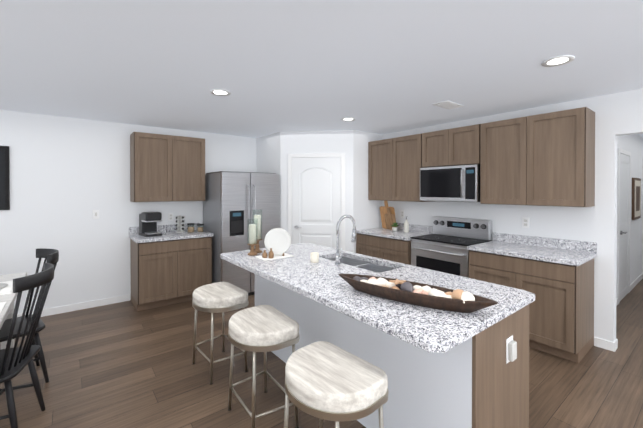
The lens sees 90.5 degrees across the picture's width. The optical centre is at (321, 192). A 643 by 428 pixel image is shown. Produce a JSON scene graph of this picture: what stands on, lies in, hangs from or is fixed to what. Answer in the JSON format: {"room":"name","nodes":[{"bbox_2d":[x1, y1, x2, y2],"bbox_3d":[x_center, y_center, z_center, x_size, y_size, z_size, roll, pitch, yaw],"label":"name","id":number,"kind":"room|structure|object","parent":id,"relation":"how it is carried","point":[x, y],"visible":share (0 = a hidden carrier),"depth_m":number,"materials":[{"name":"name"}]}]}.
{"room":"kitchen","nodes":[
{"label":"kitchen","id":0,"kind":"room"},
{"bbox_2d":[0,279,642,427],"bbox_3d":[1.974,1.534,3.164,14.940,0.060,7.950,0,0,-38],"label":"floor","id":1,"kind":"structure","parent":0,"point":[125,364],"depth_m":2.57,"materials":[{"name":"brown wood"}]},
{"bbox_2d":[0,272,26,348],"bbox_3d":[-2.439,1.131,1.759,1.030,0.765,2.270,0,0,-38],"label":"dining table","id":2,"kind":"object","parent":1,"relation":"on","point":[7,312],"visible":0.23,"depth_m":2.66,"materials":[{"name":"white wood"}]},
{"bbox_2d":[0,291,8,312],"bbox_3d":[-2.135,0.715,1.887,0.340,0.062,0.440,0,0,-38],"label":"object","id":3,"kind":"object","parent":2,"relation":"on","point":[2,304],"depth_m":2.15,"materials":[{"name":"white fabric"}]},
{"bbox_2d":[0,281,12,293],"bbox_3d":[-2.550,0.712,2.413,0.340,0.062,0.440,0,0,-38],"label":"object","id":4,"kind":"object","parent":2,"relation":"on","point":[6,287],"depth_m":2.47,"materials":[{"name":"white fabric"}]},
{"bbox_2d":[0,263,53,427],"bbox_3d":[-2.002,1.005,1.976,0.531,1.017,0.462,0,0,-23],"label":"chair","id":5,"kind":"object","parent":1,"relation":"on","point":[15,361],"visible":1,"depth_m":1.95,"materials":[{"name":"black wood"}]},
{"bbox_2d":[0,248,58,382],"bbox_3d":[-2.424,1.001,2.529,0.462,1.017,0.531,0,1,40],"label":"chair","id":6,"kind":"object","parent":1,"relation":"on","point":[51,256],"visible":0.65,"depth_m":2.54,"materials":[{"name":"black wood"}]},
{"bbox_2d":[129,132,213,311],"bbox_3d":[-2.093,0.350,4.452,0.955,2.290,0.635,0,0,-38],"label":"tall cabinet","id":7,"kind":"object","parent":1,"relation":"on","point":[170,266],"visible":0.94,"depth_m":4.30,"materials":[{"name":"brown wood"}]},
{"bbox_2d":[139,211,161,236],"bbox_3d":[-2.326,0.418,4.332,0.320,0.322,0.204,0,1,44],"label":"coffee maker","id":8,"kind":"object","parent":7,"relation":"on","point":[148,221],"visible":0.96,"depth_m":4.28,"materials":[{"name":"black plastic"}]},
{"bbox_2d":[176,215,184,232],"bbox_3d":[-2.059,0.455,4.657,0.131,0.245,0.131,0,0,-38],"label":"coffee pod rack","id":9,"kind":"object","parent":7,"relation":"on","point":[178,225],"visible":1,"depth_m":4.62,"materials":[{"name":"grey metal"}]},
{"bbox_2d":[187,223,194,231],"bbox_3d":[-1.893,0.511,4.624,0.104,0.132,0.102,0,0,-38],"label":"canister","id":10,"kind":"object","parent":7,"relation":"on","point":[191,229],"depth_m":4.59,"materials":[{"name":"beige glass"}]},
{"bbox_2d":[197,224,203,231],"bbox_3d":[-1.776,0.518,4.678,0.094,0.117,0.093,0,0,-38],"label":"canister","id":11,"kind":"object","parent":7,"relation":"on","point":[200,229],"depth_m":4.64,"materials":[{"name":"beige glass"}]},
{"bbox_2d":[192,282,248,383],"bbox_3d":[-0.899,1.175,2.748,0.386,0.662,0.505,0,1,-41],"label":"stool","id":12,"kind":"object","parent":1,"relation":"on","point":[217,297],"visible":0.98,"depth_m":2.63,"materials":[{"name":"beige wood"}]},
{"bbox_2d":[203,171,279,295],"bbox_3d":[-1.227,0.596,4.926,0.910,1.792,0.869,0,0,-38],"label":"fridge","id":13,"kind":"object","parent":1,"relation":"on","point":[232,201],"visible":0.62,"depth_m":4.55,"materials":[{"name":"grey metal"}]},
{"bbox_2d":[228,305,299,427],"bbox_3d":[-0.418,1.180,2.137,0.386,0.662,0.505,0,0,-36],"label":"stool","id":14,"kind":"object","parent":1,"relation":"on","point":[265,329],"visible":0.96,"depth_m":2.02,"materials":[{"name":"beige metal"}]},
{"bbox_2d":[284,341,387,427],"bbox_3d":[0.032,1.184,1.558,0.386,0.662,0.505,0,1,-42],"label":"stool","id":15,"kind":"object","parent":1,"relation":"on","point":[325,380],"visible":1,"depth_m":1.45,"materials":[{"name":"beige metal"}]},
{"bbox_2d":[356,235,411,264],"bbox_3d":[1.065,1.056,4.681,0.621,0.875,0.972,0,0,-38],"label":"base cabinet","id":16,"kind":"object","parent":1,"relation":"on","point":[396,250],"depth_m":4.42,"materials":[{"name":"brown wood"}]},
{"bbox_2d":[356,227,427,238],"bbox_3d":[1.061,0.598,4.674,0.634,0.040,0.973,0,0,-38],"label":"countertop","id":17,"kind":"structure","parent":16,"relation":"on","point":[384,233],"depth_m":4.53,"materials":[{"name":"grey stone"}]},
{"bbox_2d":[380,201,396,229],"bbox_3d":[1.038,0.349,4.968,0.140,0.453,0.320,0,0,-38],"label":"cutting boards","id":18,"kind":"object","parent":17,"relation":"on","point":[388,217],"visible":0.79,"depth_m":4.95,"materials":[{"name":"brown wood"}]},
{"bbox_2d":[391,223,398,230],"bbox_3d":[1.091,0.512,4.754,0.099,0.129,0.113,0,0,-38],"label":"potted plant","id":19,"kind":"object","parent":17,"relation":"on","point":[394,228],"visible":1,"depth_m":4.73,"materials":[{"name":"green ceramic"}]},
{"bbox_2d":[404,216,408,232],"bbox_3d":[1.236,0.463,4.641,0.076,0.229,0.075,0,0,-38],"label":"soap bottle","id":20,"kind":"object","parent":17,"relation":"on","point":[406,226],"visible":1,"depth_m":4.61,"materials":[{"name":"white"}]},
{"bbox_2d":[255,275,534,427],"bbox_3d":[0.294,1.070,2.588,0.681,0.875,2.310,0,0,-38],"label":"kitchen island","id":21,"kind":"object","parent":1,"relation":"on","point":[445,369],"depth_m":1.76,"materials":[{"name":"white paint"}]},
{"bbox_2d":[220,243,534,358],"bbox_3d":[0.147,0.613,2.488,1.060,0.040,2.340,0,0,-38],"label":"island countertop","id":22,"kind":"structure","parent":21,"relation":"on","point":[437,332],"depth_m":1.92,"materials":[{"name":"grey stone"}]},
{"bbox_2d":[247,209,293,260],"bbox_3d":[-0.511,0.379,3.013,0.322,0.420,0.441,0,0,-38],"label":"decor","id":23,"kind":"object","parent":22,"relation":"on","point":[277,242],"visible":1,"depth_m":2.95,"materials":[{"name":"white ceramic"}]},
{"bbox_2d":[310,252,318,262],"bbox_3d":[-0.058,0.551,2.708,0.072,0.078,0.072,0,0,-38],"label":"candle","id":24,"kind":"object","parent":22,"relation":"on","point":[314,257],"visible":1,"depth_m":2.68,"materials":[{"name":"beige wax"}]},
{"bbox_2d":[339,273,497,312],"bbox_3d":[0.476,0.543,1.779,0.900,0.107,0.210,0,0,36],"label":"tray","id":25,"kind":"object","parent":22,"relation":"on","point":[426,295],"visible":1,"depth_m":1.69,"materials":[{"name":"brown wood"}]},
{"bbox_2d":[410,216,491,277],"bbox_3d":[1.590,0.915,3.981,0.633,1.165,0.760,0,0,-38],"label":"range","id":26,"kind":"object","parent":1,"relation":"on","point":[444,245],"visible":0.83,"depth_m":3.90,"materials":[{"name":"silver metal"}]},
{"bbox_2d":[467,247,593,362],"bbox_3d":[2.141,1.065,3.316,0.621,0.875,0.952,0,0,-38],"label":"base cabinet","id":27,"kind":"object","parent":1,"relation":"on","point":[561,314],"depth_m":2.94,"materials":[{"name":"brown wood"}]},
{"bbox_2d":[468,239,595,266],"bbox_3d":[2.142,0.608,3.301,0.634,0.040,0.973,0,0,-38],"label":"countertop","id":28,"kind":"structure","parent":27,"relation":"on","point":[517,250],"depth_m":3.13,"materials":[{"name":"grey stone"}]},
{"bbox_2d":[0,89,642,341],"bbox_3d":[1.974,0.283,3.155,14.940,2.440,7.950,0,0,-38],"label":"wall","id":29,"kind":"structure","parent":0,"point":[68,175],"depth_m":4.05,"materials":[{"name":"white paint"}]},
{"bbox_2d":[0,146,9,209],"bbox_3d":[-3.983,-0.163,3.345,1.020,0.730,0.031,0,0,-38],"label":"picture frame","id":30,"kind":"object","parent":29,"relation":"attached to","point":[4,180],"visible":1,"depth_m":3.63,"materials":[{"name":"black"}]},
{"bbox_2d":[92,210,98,218],"bbox_3d":[-2.951,0.287,4.172,0.072,0.116,0.014,0,0,-38],"label":"switch plate","id":31,"kind":"object","parent":29,"relation":"attached to","point":[95,213],"visible":1,"depth_m":4.17,"materials":[{"name":"white plastic"}]},
{"bbox_2d":[168,213,172,220],"bbox_3d":[-2.239,0.363,4.738,0.072,0.116,0.008,0,0,-38],"label":"electrical outlet","id":32,"kind":"object","parent":29,"relation":"attached to","point":[170,216],"visible":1,"depth_m":4.73,"materials":[{"name":"white plastic"}]},
{"bbox_2d":[288,153,344,250],"bbox_3d":[-0.080,0.446,4.895,0.634,2.092,0.634,0,0,-38],"label":"pantry door","id":33,"kind":"structure","parent":29,"relation":"in","point":[316,199],"depth_m":4.88,"materials":[{"name":"white wood"}]},
{"bbox_2d":[17,273,642,351],"bbox_3d":[1.974,1.461,3.163,14.700,0.085,7.710,0,0,-38],"label":"baseboard","id":34,"kind":"structure","parent":29,"relation":"attached to","point":[606,344],"depth_m":4.03,"materials":[{"name":"white"}]},
{"bbox_2d":[368,134,432,201],"bbox_3d":[1.171,-0.337,4.755,0.351,0.920,0.972,0,0,-38],"label":"upper cabinet","id":35,"kind":"object","parent":29,"relation":"attached to","point":[394,167],"depth_m":4.61,"materials":[{"name":"brown wood"}]},
{"bbox_2d":[420,124,479,166],"bbox_3d":[1.712,-0.563,4.067,0.351,0.460,0.770,0,0,-38],"label":"upper cabinet","id":36,"kind":"object","parent":29,"relation":"attached to","point":[460,145],"depth_m":3.93,"materials":[{"name":"brown wood"}]},
{"bbox_2d":[420,164,479,201],"bbox_3d":[1.675,-0.107,4.041,0.436,0.434,0.758,0,0,-38],"label":"microwave","id":37,"kind":"object","parent":36,"relation":"attached to","point":[459,183],"visible":0.96,"depth_m":3.87,"materials":[{"name":"silver metal"}]},
{"bbox_2d":[397,223,595,250],"bbox_3d":[1.843,0.532,4.177,0.019,0.100,2.720,0,0,-38],"label":"backsplash","id":38,"kind":"structure","parent":29,"relation":"attached to","point":[569,245],"depth_m":3.51,"materials":[{"name":"grey stone"}]},
{"bbox_2d":[522,217,528,227],"bbox_3d":[2.305,0.341,3.601,0.008,0.116,0.072,0,0,-38],"label":"electrical outlet","id":39,"kind":"object","parent":29,"relation":"attached to","point":[525,222],"visible":1,"depth_m":3.60,"materials":[{"name":"white plastic"}]},
{"bbox_2d":[480,107,594,206],"bbox_3d":[2.247,-0.328,3.390,0.351,0.920,0.952,0,0,-38],"label":"upper cabinet","id":40,"kind":"object","parent":29,"relation":"attached to","point":[546,159],"depth_m":3.19,"materials":[{"name":"brown wood"}]},
{"bbox_2d":[617,148,630,303],"bbox_3d":[4.301,0.449,4.493,0.830,2.090,0.068,0,0,-38],"label":"hall door","id":41,"kind":"structure","parent":29,"relation":"in","point":[623,221],"depth_m":4.48,"materials":[{"name":"white wood"}]},
{"bbox_2d":[632,178,640,219],"bbox_3d":[5.010,0.096,5.071,0.600,0.650,0.034,0,0,-38],"label":"framed picture","id":42,"kind":"object","parent":29,"relation":"attached to","point":[636,198],"visible":1,"depth_m":4.97,"materials":[{"name":"brown wood"}]},
{"bbox_2d":[642,186,642,272],"bbox_3d":[5.931,0.441,5.810,0.920,2.090,0.016,0,0,-38],"label":"trim","id":43,"kind":"structure","parent":29,"relation":"attached to","point":[642,229],"depth_m":5.53,"materials":[{"name":"white paint"}]},
{"bbox_2d":[0,0,642,137],"bbox_3d":[1.974,-0.967,3.147,14.940,0.060,7.950,0,0,-38],"label":"ceiling","id":44,"kind":"structure","parent":0,"point":[382,67],"depth_m":2.23,"materials":[{"name":"white paint"}]},
{"bbox_2d":[210,89,230,95],"bbox_3d":[-0.941,-0.930,2.970,0.190,0.009,0.190,0,0,-38],"label":"recessed light","id":45,"kind":"object","parent":44,"relation":"in","point":[218,93],"visible":1,"depth_m":2.97,"materials":[{"name":"white plastic"}]},
{"bbox_2d":[341,117,355,120],"bbox_3d":[0.345,-0.937,4.085,0.190,0.009,0.190,0,0,-38],"label":"recessed light","id":46,"kind":"object","parent":44,"relation":"in","point":[348,119],"visible":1,"depth_m":4.08,"materials":[{"name":"white plastic"}]},
{"bbox_2d":[433,100,462,108],"bbox_3d":[1.353,-0.930,3.402,0.320,0.015,0.170,0,0,-38],"label":"ceiling vent","id":47,"kind":"object","parent":44,"relation":"in","point":[447,104],"visible":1,"depth_m":3.38,"materials":[{"name":"white metal"}]},
{"bbox_2d":[541,55,574,66],"bbox_3d":[1.665,-0.925,2.248,0.190,0.009,0.190,0,0,-38],"label":"recessed light","id":48,"kind":"object","parent":44,"relation":"in","point":[558,60],"visible":0.96,"depth_m":2.24,"materials":[{"name":"white plastic"}]}
]}

